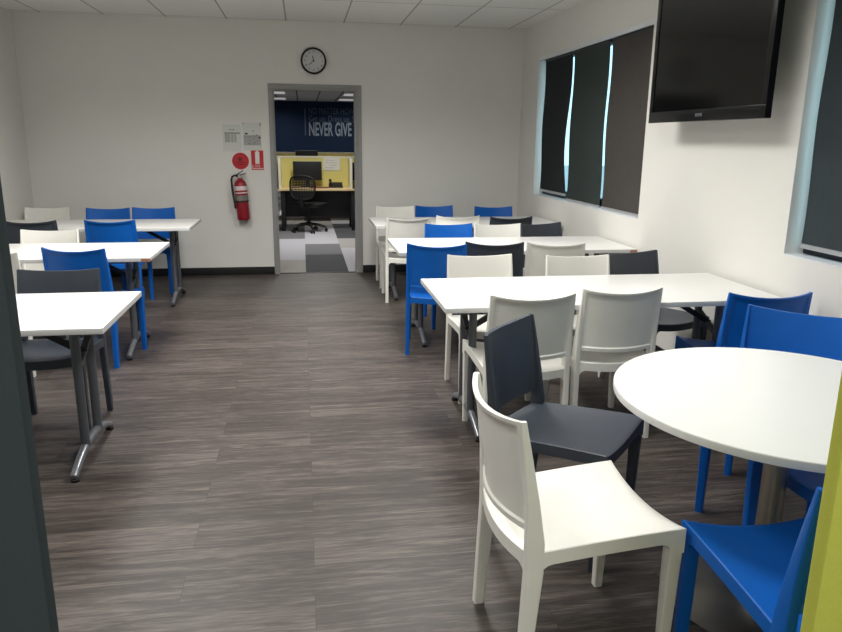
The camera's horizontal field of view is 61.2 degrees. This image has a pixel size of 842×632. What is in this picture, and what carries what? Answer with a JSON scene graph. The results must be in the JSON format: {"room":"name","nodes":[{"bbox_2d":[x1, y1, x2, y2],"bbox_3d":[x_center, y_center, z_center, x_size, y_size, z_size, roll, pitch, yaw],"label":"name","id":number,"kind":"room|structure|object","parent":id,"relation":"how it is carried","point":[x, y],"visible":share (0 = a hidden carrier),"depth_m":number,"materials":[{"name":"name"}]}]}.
{"room":"office break room","nodes":[
{"label":"office break room","id":0,"kind":"room"},
{"bbox_2d":[0,6,33,219],"bbox_3d":[-3.395,-0.564,2.762,0.100,2.727,10.046,-2,14,-9],"label":"wall","id":1,"kind":"structure","parent":0,"point":[14,162],"depth_m":7.08,"materials":[{"name":"paint"}]},
{"bbox_2d":[11,11,524,268],"bbox_3d":[-1.500,-1.826,7.945,5.347,2.727,0.120,-2,14,-9],"label":"wall","id":2,"kind":"structure","parent":0,"point":[120,111],"depth_m":7.73,"materials":[{"name":"paint"}]},
{"bbox_2d":[222,124,241,151],"bbox_3d":[-2.059,-1.940,7.759,0.198,0.285,0.003,-2,14,-9],"label":"paper notice","id":3,"kind":"object","parent":2,"relation":"attached to","point":[232,141],"visible":1,"depth_m":7.76,"materials":[{"name":"white paper"}]},
{"bbox_2d":[230,170,249,219],"bbox_3d":[-1.974,-1.330,7.841,0.161,0.544,0.174,8,16,26],"label":"fire extinguisher","id":4,"kind":"object","parent":2,"relation":"attached to","point":[241,204],"visible":1,"depth_m":7.79,"materials":[{"name":"red metal"}]},
{"bbox_2d":[232,153,248,168],"bbox_3d":[-1.986,-1.704,7.829,0.181,0.181,0.005,-2,14,-9],"label":"fire sign","id":5,"kind":"object","parent":2,"relation":"attached to","point":[239,160],"visible":1,"depth_m":7.83,"materials":[{"name":"red plastic"}]},
{"bbox_2d":[242,122,261,149],"bbox_3d":[-1.849,-1.965,7.788,0.199,0.295,0.003,-2,14,-9],"label":"paper notice","id":6,"kind":"object","parent":2,"relation":"attached to","point":[251,131],"visible":1,"depth_m":7.79,"materials":[{"name":"white paper"}]},
{"bbox_2d":[251,150,263,169],"bbox_3d":[-1.806,-1.719,7.855,0.132,0.210,0.007,-2,14,-9],"label":"fire extinguisher sign","id":7,"kind":"object","parent":2,"relation":"attached to","point":[257,162],"visible":1,"depth_m":7.85,"materials":[{"name":"red plastic"}]},
{"bbox_2d":[110,264,405,276],"bbox_3d":[-1.504,-0.530,8.199,5.347,0.088,0.012,-2,14,-9],"label":"baseboard","id":8,"kind":"structure","parent":2,"relation":"attached to","point":[399,267],"depth_m":8.08,"materials":[{"name":"black plastic"}]},
{"bbox_2d":[301,47,325,73],"bbox_3d":[-1.160,-2.757,7.688,0.276,0.276,0.035,-2,14,-9],"label":"wall clock","id":9,"kind":"object","parent":2,"relation":"attached to","point":[313,60],"visible":1,"depth_m":7.68,"materials":[{"name":"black plastic"}]},
{"bbox_2d":[267,83,362,273],"bbox_3d":[-1.179,-1.527,8.076,1.012,2.090,0.154,-2,14,-9],"label":"door frame","id":10,"kind":"structure","parent":2,"relation":"in","point":[356,89],"depth_m":7.97,"materials":[{"name":"grey paint"}]},
{"bbox_2d":[0,0,583,29],"bbox_3d":[-0.583,-2.002,2.810,5.747,0.100,9.926,-2,14,-9],"label":"ceiling","id":11,"kind":"structure","parent":0,"point":[494,14],"depth_m":6.91,"materials":[{"name":"tile"}]},
{"bbox_2d":[274,100,353,152],"bbox_3d":[-4.948,-5.807,23.879,7.098,2.727,0.100,-2,14,-9],"label":"wall","id":12,"kind":"structure","parent":0,"point":[289,115],"depth_m":23.90,"materials":[{"name":"blue paint"}]},
{"bbox_2d":[304,108,353,135],"bbox_3d":[-2.660,-6.537,24.021,2.500,0.916,0.011,-2,14,-9],"label":"wall lettering","id":13,"kind":"object","parent":12,"relation":"attached to","point":[328,123],"depth_m":23.96,"materials":[{"name":"white paint"}]},
{"bbox_2d":[274,90,353,101],"bbox_3d":[-3.601,-5.191,15.564,7.098,0.100,16.754,-2,14,-9],"label":"ceiling","id":14,"kind":"structure","parent":0,"point":[291,95],"depth_m":20.85,"materials":[{"name":"tile"}]},
{"bbox_2d":[274,91,285,93],"bbox_3d":[-3.974,-6.070,19.331,0.600,0.012,1.200,-2,14,-9],"label":"recessed light","id":15,"kind":"object","parent":14,"relation":"in","point":[275,92],"visible":0.51,"depth_m":19.29,"materials":[{"name":"white"}]},
{"bbox_2d":[274,97,286,99],"bbox_3d":[-4.503,-6.785,22.196,0.600,0.012,1.200,-2,14,-9],"label":"recessed light","id":16,"kind":"object","parent":14,"relation":"in","point":[275,98],"visible":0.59,"depth_m":22.20,"materials":[{"name":"white plastic"}]},
{"bbox_2d":[337,98,353,100],"bbox_3d":[-2.322,-6.847,22.545,0.600,0.012,1.200,-2,14,-9],"label":"recessed light","id":17,"kind":"object","parent":14,"relation":"in","point":[339,99],"visible":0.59,"depth_m":22.39,"materials":[{"name":"white"}]},
{"bbox_2d":[338,99,353,100],"bbox_3d":[-2.322,-6.849,22.544,0.550,0.005,1.150,-2,14,-9],"label":"diffuser","id":18,"kind":"object","parent":17,"relation":"attached to","point":[338,99],"depth_m":22.64,"materials":[{"name":"white"}]},
{"bbox_2d":[342,93,352,95],"bbox_3d":[-1.890,-6.202,19.959,0.600,0.012,1.200,-2,14,-9],"label":"recessed light","id":19,"kind":"object","parent":14,"relation":"in","point":[344,94],"visible":0.49,"depth_m":19.83,"materials":[{"name":"white plastic"}]},
{"bbox_2d":[31,191,806,631],"bbox_3d":[-2.728,-1.250,11.448,7.298,0.100,26.800,-2,14,-9],"label":"floor","id":20,"kind":"structure","parent":0,"point":[275,457],"depth_m":3.28,"materials":[{"name":"laminate"}]},
{"bbox_2d":[10,252,36,376],"bbox_3d":[-2.738,-0.044,4.668,0.449,0.815,0.548,-2,14,-9],"label":"plastic chair","id":21,"kind":"object","parent":20,"relation":"on","point":[15,260],"visible":0.14,"depth_m":4.42,"materials":[{"name":"white plastic"}]},
{"bbox_2d":[0,177,58,631],"bbox_3d":[-1.056,0.266,0.814,1.158,2.100,0.030,-2,14,-9],"label":"partition panel","id":22,"kind":"object","parent":20,"relation":"on","point":[27,598],"visible":1,"depth_m":0.88,"materials":[{"name":"grey fabric"}]},
{"bbox_2d":[6,220,57,243],"bbox_3d":[-3.379,-0.471,6.365,0.449,0.815,0.548,-2,14,-11],"label":"plastic chair","id":23,"kind":"object","parent":20,"relation":"on","point":[13,228],"visible":0.17,"depth_m":6.05,"materials":[{"name":"black plastic"}]},
{"bbox_2d":[24,207,69,219],"bbox_3d":[-3.763,-0.657,7.101,0.449,0.815,0.548,-2,14,-9],"label":"plastic chair","id":24,"kind":"object","parent":20,"relation":"on","point":[29,213],"visible":0.16,"depth_m":7.25,"materials":[{"name":"white plastic"}]},
{"bbox_2d":[20,229,79,338],"bbox_3d":[-2.837,-0.221,5.380,0.449,0.815,0.548,-2,14,-9],"label":"plastic chair","id":25,"kind":"object","parent":20,"relation":"on","point":[26,236],"visible":0.17,"depth_m":5.53,"materials":[{"name":"white plastic"}]},
{"bbox_2d":[17,268,113,430],"bbox_3d":[-1.936,0.192,3.749,0.449,0.815,0.548,-2,14,-9],"label":"plastic chair","id":26,"kind":"object","parent":20,"relation":"on","point":[39,354],"visible":0.47,"depth_m":3.88,"materials":[{"name":"grey plastic"}]},
{"bbox_2d":[16,291,141,482],"bbox_3d":[-2.300,0.341,3.308,1.810,0.732,0.760,-2,14,-9],"label":"folding table","id":27,"kind":"object","parent":20,"relation":"on","point":[47,315],"visible":0.99,"depth_m":3.33,"materials":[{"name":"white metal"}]},
{"bbox_2d":[9,242,169,360],"bbox_3d":[-2.772,-0.100,5.066,1.812,0.732,0.762,-2,14,-9],"label":"folding table","id":28,"kind":"object","parent":20,"relation":"on","point":[127,252],"visible":0.7,"depth_m":5.09,"materials":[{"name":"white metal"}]},
{"bbox_2d":[41,247,147,368],"bbox_3d":[-2.239,-0.096,4.901,0.449,0.815,0.548,1,14,3],"label":"plastic chair","id":29,"kind":"object","parent":20,"relation":"on","point":[53,260],"visible":0.3,"depth_m":4.61,"materials":[{"name":"blue plastic"}]},
{"bbox_2d":[6,219,200,306],"bbox_3d":[-3.022,-0.495,6.654,1.810,0.732,0.760,-2,14,-9],"label":"folding table","id":30,"kind":"object","parent":20,"relation":"on","point":[173,226],"visible":0.47,"depth_m":6.67,"materials":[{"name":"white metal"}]},
{"bbox_2d":[86,208,132,289],"bbox_3d":[-3.140,-0.648,7.092,0.449,0.815,0.548,-2,14,-9],"label":"plastic chair","id":31,"kind":"object","parent":20,"relation":"on","point":[91,213],"visible":0.16,"depth_m":7.24,"materials":[{"name":"blue plastic"}]},
{"bbox_2d":[84,220,153,299],"bbox_3d":[-2.735,-0.489,6.469,0.449,0.815,0.548,-2,14,-9],"label":"plastic chair","id":32,"kind":"object","parent":20,"relation":"on","point":[126,231],"visible":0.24,"depth_m":6.18,"materials":[{"name":"blue plastic"}]},
{"bbox_2d":[125,207,175,293],"bbox_3d":[-2.722,-0.672,7.208,0.449,0.815,0.548,-2,14,-9],"label":"plastic chair","id":33,"kind":"object","parent":20,"relation":"on","point":[137,213],"visible":0.29,"depth_m":7.35,"materials":[{"name":"blue plastic"}]},
{"bbox_2d":[289,175,327,233],"bbox_3d":[-1.877,-1.879,11.863,0.621,0.938,0.612,5,14,16],"label":"office chair","id":34,"kind":"object","parent":20,"relation":"on","point":[306,205],"visible":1,"depth_m":11.64,"materials":[{"name":"black plastic"}]},
{"bbox_2d":[277,186,354,230],"bbox_3d":[-1.778,-1.865,12.309,1.640,0.700,0.760,-2,14,-9],"label":"office desk","id":35,"kind":"object","parent":20,"relation":"on","point":[340,201],"visible":0.77,"depth_m":12.20,"materials":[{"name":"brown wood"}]},
{"bbox_2d":[278,157,281,188],"bbox_3d":[-2.394,-2.438,12.095,0.040,0.499,0.700,-2,14,-9],"label":"divider","id":36,"kind":"object","parent":35,"relation":"on","point":[279,158],"visible":1,"depth_m":11.78,"materials":[{"name":"beige"}]},
{"bbox_2d":[293,161,321,185],"bbox_3d":[-1.969,-2.462,12.348,0.490,0.435,0.160,-2,14,-9],"label":"computer monitor","id":37,"kind":"object","parent":35,"relation":"on","point":[313,169],"visible":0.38,"depth_m":12.30,"materials":[{"name":"black plastic"}]},
{"bbox_2d":[276,156,354,185],"bbox_3d":[-1.837,-2.525,12.558,1.640,0.580,0.040,-2,14,-9],"label":"divider","id":38,"kind":"object","parent":35,"relation":"attached to","point":[287,161],"visible":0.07,"depth_m":12.54,"materials":[{"name":"beige fabric"}]},
{"bbox_2d":[323,157,339,170],"bbox_3d":[-1.575,-2.677,12.540,0.298,0.230,0.003,-2,14,-9],"label":"paper notice","id":39,"kind":"object","parent":38,"relation":"attached to","point":[328,163],"visible":1,"depth_m":12.54,"materials":[{"name":"white paper"}]},
{"bbox_2d":[329,179,342,187],"bbox_3d":[-1.472,-2.289,12.284,0.240,0.141,0.215,-2,14,-9],"label":"desk phone","id":40,"kind":"object","parent":35,"relation":"on","point":[331,184],"visible":0.99,"depth_m":12.24,"materials":[{"name":"black plastic"}]},
{"bbox_2d":[347,157,351,188],"bbox_3d":[-1.229,-2.471,12.282,0.040,0.499,0.700,-2,14,-9],"label":"divider","id":41,"kind":"object","parent":35,"relation":"on","point":[349,160],"visible":1,"depth_m":12.11,"materials":[{"name":"beige"}]},
{"bbox_2d":[352,162,354,186],"bbox_3d":[-1.097,-2.475,12.470,0.240,0.420,0.160,-2,14,-9],"label":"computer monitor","id":42,"kind":"object","parent":35,"relation":"on","point":[352,162],"visible":0.21,"depth_m":12.41,"materials":[{"name":"black plastic"}]},
{"bbox_2d":[352,162,353,179],"bbox_3d":[-1.095,-2.531,12.446,0.240,0.300,0.040,-2,14,-9],"label":"screen","id":43,"kind":"object","parent":42,"relation":"on","point":[352,162],"depth_m":12.41,"materials":[{"name":"black plastic"}]},
{"bbox_2d":[376,206,414,287],"bbox_3d":[-0.251,-0.753,7.643,0.449,0.815,0.548,-2,14,-9],"label":"plastic chair","id":44,"kind":"object","parent":20,"relation":"on","point":[408,211],"visible":0.42,"depth_m":7.78,"materials":[{"name":"white plastic"}]},
{"bbox_2d":[381,217,430,302],"bbox_3d":[-0.146,-0.575,6.927,0.449,0.815,0.548,-1,14,-7],"label":"plastic chair","id":45,"kind":"object","parent":20,"relation":"on","point":[395,228],"visible":0.52,"depth_m":6.65,"materials":[{"name":"white plastic"}]},
{"bbox_2d":[415,205,452,216],"bbox_3d":[0.174,-0.772,7.740,0.449,0.815,0.548,-2,14,-9],"label":"plastic chair","id":46,"kind":"object","parent":20,"relation":"on","point":[420,211],"visible":0.22,"depth_m":7.89,"materials":[{"name":"blue plastic"}]},
{"bbox_2d":[405,243,466,354],"bbox_3d":[0.110,-0.160,5.263,0.449,0.815,0.548,1,14,1],"label":"plastic chair","id":47,"kind":"object","parent":20,"relation":"on","point":[422,262],"visible":0.62,"depth_m":4.99,"materials":[{"name":"blue plastic"}]},
{"bbox_2d":[423,223,482,328],"bbox_3d":[0.270,-0.354,6.054,0.449,0.815,0.548,-2,14,-9],"label":"plastic chair","id":48,"kind":"object","parent":20,"relation":"on","point":[431,230],"visible":0.21,"depth_m":6.20,"materials":[{"name":"blue plastic"}]},
{"bbox_2d":[436,215,479,236],"bbox_3d":[0.327,-0.621,7.135,0.449,0.815,0.548,-1,14,-6],"label":"plastic chair","id":49,"kind":"object","parent":20,"relation":"on","point":[439,219],"visible":0.12,"depth_m":6.80,"materials":[{"name":"white plastic"}]},
{"bbox_2d":[369,216,554,300],"bbox_3d":[0.408,-0.600,7.227,1.810,0.732,0.760,-2,14,-9],"label":"folding table","id":50,"kind":"object","parent":20,"relation":"on","point":[377,222],"visible":0.41,"depth_m":7.16,"materials":[{"name":"white metal"}]},
{"bbox_2d":[444,254,530,403],"bbox_3d":[0.404,0.058,4.394,0.449,0.815,0.548,-2,14,-9],"label":"plastic chair","id":51,"kind":"object","parent":20,"relation":"on","point":[495,265],"visible":0.32,"depth_m":4.54,"materials":[{"name":"white plastic"}]},
{"bbox_2d":[457,242,523,334],"bbox_3d":[0.517,-0.185,5.384,0.449,0.815,0.548,0,14,-1],"label":"plastic chair","id":52,"kind":"object","parent":20,"relation":"on","point":[517,250],"visible":0.23,"depth_m":5.07,"materials":[{"name":"black plastic"}]},
{"bbox_2d":[474,206,511,216],"bbox_3d":[0.811,-0.759,7.715,0.449,0.815,0.548,-1,14,-5],"label":"plastic chair","id":53,"kind":"object","parent":20,"relation":"on","point":[482,211],"visible":0.12,"depth_m":7.86,"materials":[{"name":"blue plastic"}]},
{"bbox_2d":[474,223,523,314],"bbox_3d":[0.699,-0.359,6.093,0.449,0.815,0.548,-2,14,-9],"label":"plastic chair","id":54,"kind":"object","parent":20,"relation":"on","point":[480,230],"visible":0.17,"depth_m":6.25,"materials":[{"name":"white plastic"}]},
{"bbox_2d":[489,216,531,224],"bbox_3d":[0.812,-0.606,7.095,0.449,0.815,0.548,-2,14,-12],"label":"plastic chair","id":55,"kind":"object","parent":20,"relation":"on","point":[493,221],"visible":0.09,"depth_m":6.76,"materials":[{"name":"black plastic"}]},
{"bbox_2d":[387,236,636,346],"bbox_3d":[0.676,-0.214,5.681,1.812,0.732,0.762,-2,14,-9],"label":"folding table","id":56,"kind":"object","parent":20,"relation":"on","point":[596,245],"visible":0.48,"depth_m":5.64,"materials":[{"name":"white laminate"}]},
{"bbox_2d":[462,293,575,420],"bbox_3d":[0.491,0.239,3.667,0.449,0.815,0.548,-2,14,-9],"label":"plastic chair","id":57,"kind":"object","parent":20,"relation":"on","point":[554,317],"visible":0.56,"depth_m":3.42,"materials":[{"name":"white plastic"}]},
{"bbox_2d":[520,222,561,267],"bbox_3d":[1.146,-0.379,6.192,0.449,0.815,0.548,-6,15,-24],"label":"plastic chair","id":58,"kind":"object","parent":20,"relation":"on","point":[550,229],"visible":0.13,"depth_m":6.34,"materials":[{"name":"black plastic"}]},
{"bbox_2d":[524,242,585,314],"bbox_3d":[0.964,-0.183,5.395,0.449,0.815,0.548,1,14,1],"label":"plastic chair","id":59,"kind":"object","parent":20,"relation":"on","point":[535,256],"visible":0.28,"depth_m":5.09,"materials":[{"name":"white plastic"}]},
{"bbox_2d":[483,313,643,572],"bbox_3d":[0.532,0.457,2.787,0.548,0.815,0.449,9,16,32],"label":"plastic chair","id":60,"kind":"object","parent":20,"relation":"on","point":[586,435],"visible":0.8,"depth_m":2.82,"materials":[{"name":"grey plastic"}]},
{"bbox_2d":[545,254,609,400],"bbox_3d":[1.028,0.060,4.415,0.449,0.815,0.548,-2,14,-9],"label":"plastic chair","id":61,"kind":"object","parent":20,"relation":"on","point":[598,264],"visible":0.27,"depth_m":4.57,"materials":[{"name":"white plastic"}]},
{"bbox_2d":[472,372,686,631],"bbox_3d":[0.429,0.610,2.165,0.548,0.815,0.449,-3,14,-12],"label":"plastic chair","id":62,"kind":"object","parent":20,"relation":"on","point":[544,519],"visible":1,"depth_m":2.04,"materials":[{"name":"white plastic"}]},
{"bbox_2d":[421,273,781,441],"bbox_3d":[0.947,0.202,4.009,1.810,0.732,0.760,-2,14,-9],"label":"folding table","id":63,"kind":"object","parent":20,"relation":"on","point":[463,296],"visible":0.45,"depth_m":3.92,"materials":[{"name":"white laminate"}]},
{"bbox_2d":[543,287,662,437],"bbox_3d":[0.959,0.205,3.827,0.449,0.815,0.548,-2,14,-9],"label":"plastic chair","id":64,"kind":"object","parent":20,"relation":"on","point":[612,330],"visible":0.77,"depth_m":3.57,"materials":[{"name":"white plastic"}]},
{"bbox_2d":[606,250,708,339],"bbox_3d":[1.480,0.018,4.603,0.449,0.815,0.548,-6,15,-24],"label":"plastic chair","id":65,"kind":"object","parent":20,"relation":"on","point":[645,262],"visible":0.28,"depth_m":4.69,"materials":[{"name":"black plastic"}]},
{"bbox_2d":[613,347,841,631],"bbox_3d":[1.176,0.607,2.386,1.081,0.730,1.081,-2,14,-9],"label":"round table","id":66,"kind":"object","parent":20,"relation":"on","point":[774,409],"visible":0.67,"depth_m":2.31,"materials":[{"name":"white"}]},
{"bbox_2d":[675,292,812,348],"bbox_3d":[1.676,0.229,3.761,0.449,0.815,0.548,0,14,-4],"label":"plastic chair","id":67,"kind":"object","parent":20,"relation":"on","point":[734,315],"visible":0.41,"depth_m":3.47,"materials":[{"name":"blue plastic"}]},
{"bbox_2d":[674,487,822,631],"bbox_3d":[1.008,0.701,1.825,0.449,0.815,0.548,-1,14,-7],"label":"plastic chair","id":68,"kind":"object","parent":20,"relation":"on","point":[766,567],"visible":0.7,"depth_m":1.88,"materials":[{"name":"blue plastic"}]},
{"bbox_2d":[695,304,841,516],"bbox_3d":[1.494,0.417,2.991,0.449,0.815,0.548,11,17,36],"label":"plastic chair","id":69,"kind":"object","parent":20,"relation":"on","point":[764,328],"visible":0.22,"depth_m":3.10,"materials":[{"name":"blue plastic"}]},
{"bbox_2d":[742,459,824,525],"bbox_3d":[1.497,0.556,2.431,0.548,0.815,0.449,-1,14,-5],"label":"plastic chair","id":70,"kind":"object","parent":20,"relation":"on","point":[804,484],"visible":0.16,"depth_m":2.59,"materials":[{"name":"blue plastic"}]},
{"bbox_2d":[800,373,841,631],"bbox_3d":[0.981,0.208,1.140,0.715,2.100,0.030,-2,14,-9],"label":"partition panel","id":71,"kind":"object","parent":20,"relation":"on","point":[822,612],"visible":1,"depth_m":1.11,"materials":[{"name":"green fabric"}]},
{"bbox_3d":[-2.038,-2.342,14.225,1.600,0.700,0.740,-2,14,-9],"label":"office desk","id":72,"kind":"object","parent":20,"relation":"on","visible":0},
{"bbox_2d":[295,150,317,155],"bbox_3d":[-2.264,-2.986,14.131,0.440,0.590,0.160,-2,14,-9],"label":"computer monitor","id":73,"kind":"object","parent":72,"relation":"on","point":[297,152],"visible":0.19,"depth_m":14.04,"materials":[{"name":"black plastic"}]},
{"bbox_2d":[276,152,353,155],"bbox_3d":[-1.798,-3.023,14.508,4.000,0.610,0.040,-2,14,-9],"label":"divider","id":74,"kind":"object","parent":72,"relation":"attached to","point":[277,153],"visible":0.07,"depth_m":14.41,"materials":[{"name":"beige"}]},
{"bbox_2d":[517,0,841,349],"bbox_3d":[2.031,-0.720,3.629,0.200,2.727,10.046,-2,14,-9],"label":"wall","id":75,"kind":"structure","parent":0,"point":[727,199],"depth_m":4.34,"materials":[{"name":"paint"}]},
{"bbox_2d":[534,42,637,218],"bbox_3d":[1.527,-1.733,6.474,0.160,1.427,2.570,-2,14,-9],"label":"window","id":76,"kind":"structure","parent":75,"relation":"in","point":[544,194],"depth_m":6.76,"materials":[{"name":"grey metal"}]},
{"bbox_2d":[539,51,574,195],"bbox_3d":[1.383,-1.947,7.271,0.040,1.371,0.785,-2,14,-9],"label":"roller blind","id":77,"kind":"object","parent":76,"relation":"attached to","point":[559,69],"visible":0.93,"depth_m":7.25,"materials":[{"name":"black fabric"}]},
{"bbox_2d":[566,39,612,207],"bbox_3d":[1.513,-1.724,6.451,0.040,1.409,0.807,-2,14,-9],"label":"roller blind","id":78,"kind":"object","parent":76,"relation":"attached to","point":[592,62],"visible":0.94,"depth_m":6.41,"materials":[{"name":"black fabric"}]},
{"bbox_2d":[601,25,653,216],"bbox_3d":[1.649,-1.520,5.637,0.040,1.409,0.797,-2,14,-9],"label":"roller blind","id":79,"kind":"object","parent":76,"relation":"attached to","point":[632,51],"visible":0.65,"depth_m":5.65,"materials":[{"name":"black fabric"}]},
{"bbox_2d":[540,19,654,60],"bbox_3d":[1.472,-2.407,6.296,0.022,0.033,2.566,-2,14,-9],"label":"trim","id":80,"kind":"structure","parent":75,"relation":"attached to","point":[650,22],"depth_m":5.95,"materials":[{"name":"white paint"}]},
{"bbox_2d":[643,345,663,351],"bbox_3d":[1.915,0.568,3.914,0.012,0.088,9.814,-2,14,-9],"label":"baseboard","id":81,"kind":"structure","parent":75,"relation":"attached to","point":[657,348],"depth_m":5.13,"materials":[{"name":"black plastic"}]},
{"bbox_2d":[648,0,784,122],"bbox_3d":[1.729,-1.552,4.101,0.198,0.830,1.253,-2,14,-9],"label":"television","id":82,"kind":"object","parent":75,"relation":"attached to","point":[715,60],"visible":1,"depth_m":4.00,"materials":[{"name":"black plastic"}]},
{"bbox_2d":[784,249,841,268],"bbox_3d":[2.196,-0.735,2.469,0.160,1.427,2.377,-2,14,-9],"label":"windowsill","id":83,"kind":"structure","parent":75,"relation":"in","point":[814,256],"depth_m":3.60,"materials":[{"name":"grey metal"}]},
{"bbox_2d":[800,0,841,256],"bbox_3d":[2.068,-0.929,3.186,0.040,1.371,0.785,-2,14,-9],"label":"roller blind","id":84,"kind":"object","parent":75,"relation":"attached to","point":[822,232],"visible":1,"depth_m":3.50,"materials":[{"name":"black fabric"}]},
{"label":"outside","id":85,"kind":"structure","parent":0,"visible":0},
{"bbox_2d":[564,165,603,197],"bbox_3d":[27.747,-3.659,24.603,57.252,0.100,80.000,-2,14,-9],"label":"ground","id":86,"kind":"structure","parent":85,"point":[565,166],"depth_m":39.90,"materials":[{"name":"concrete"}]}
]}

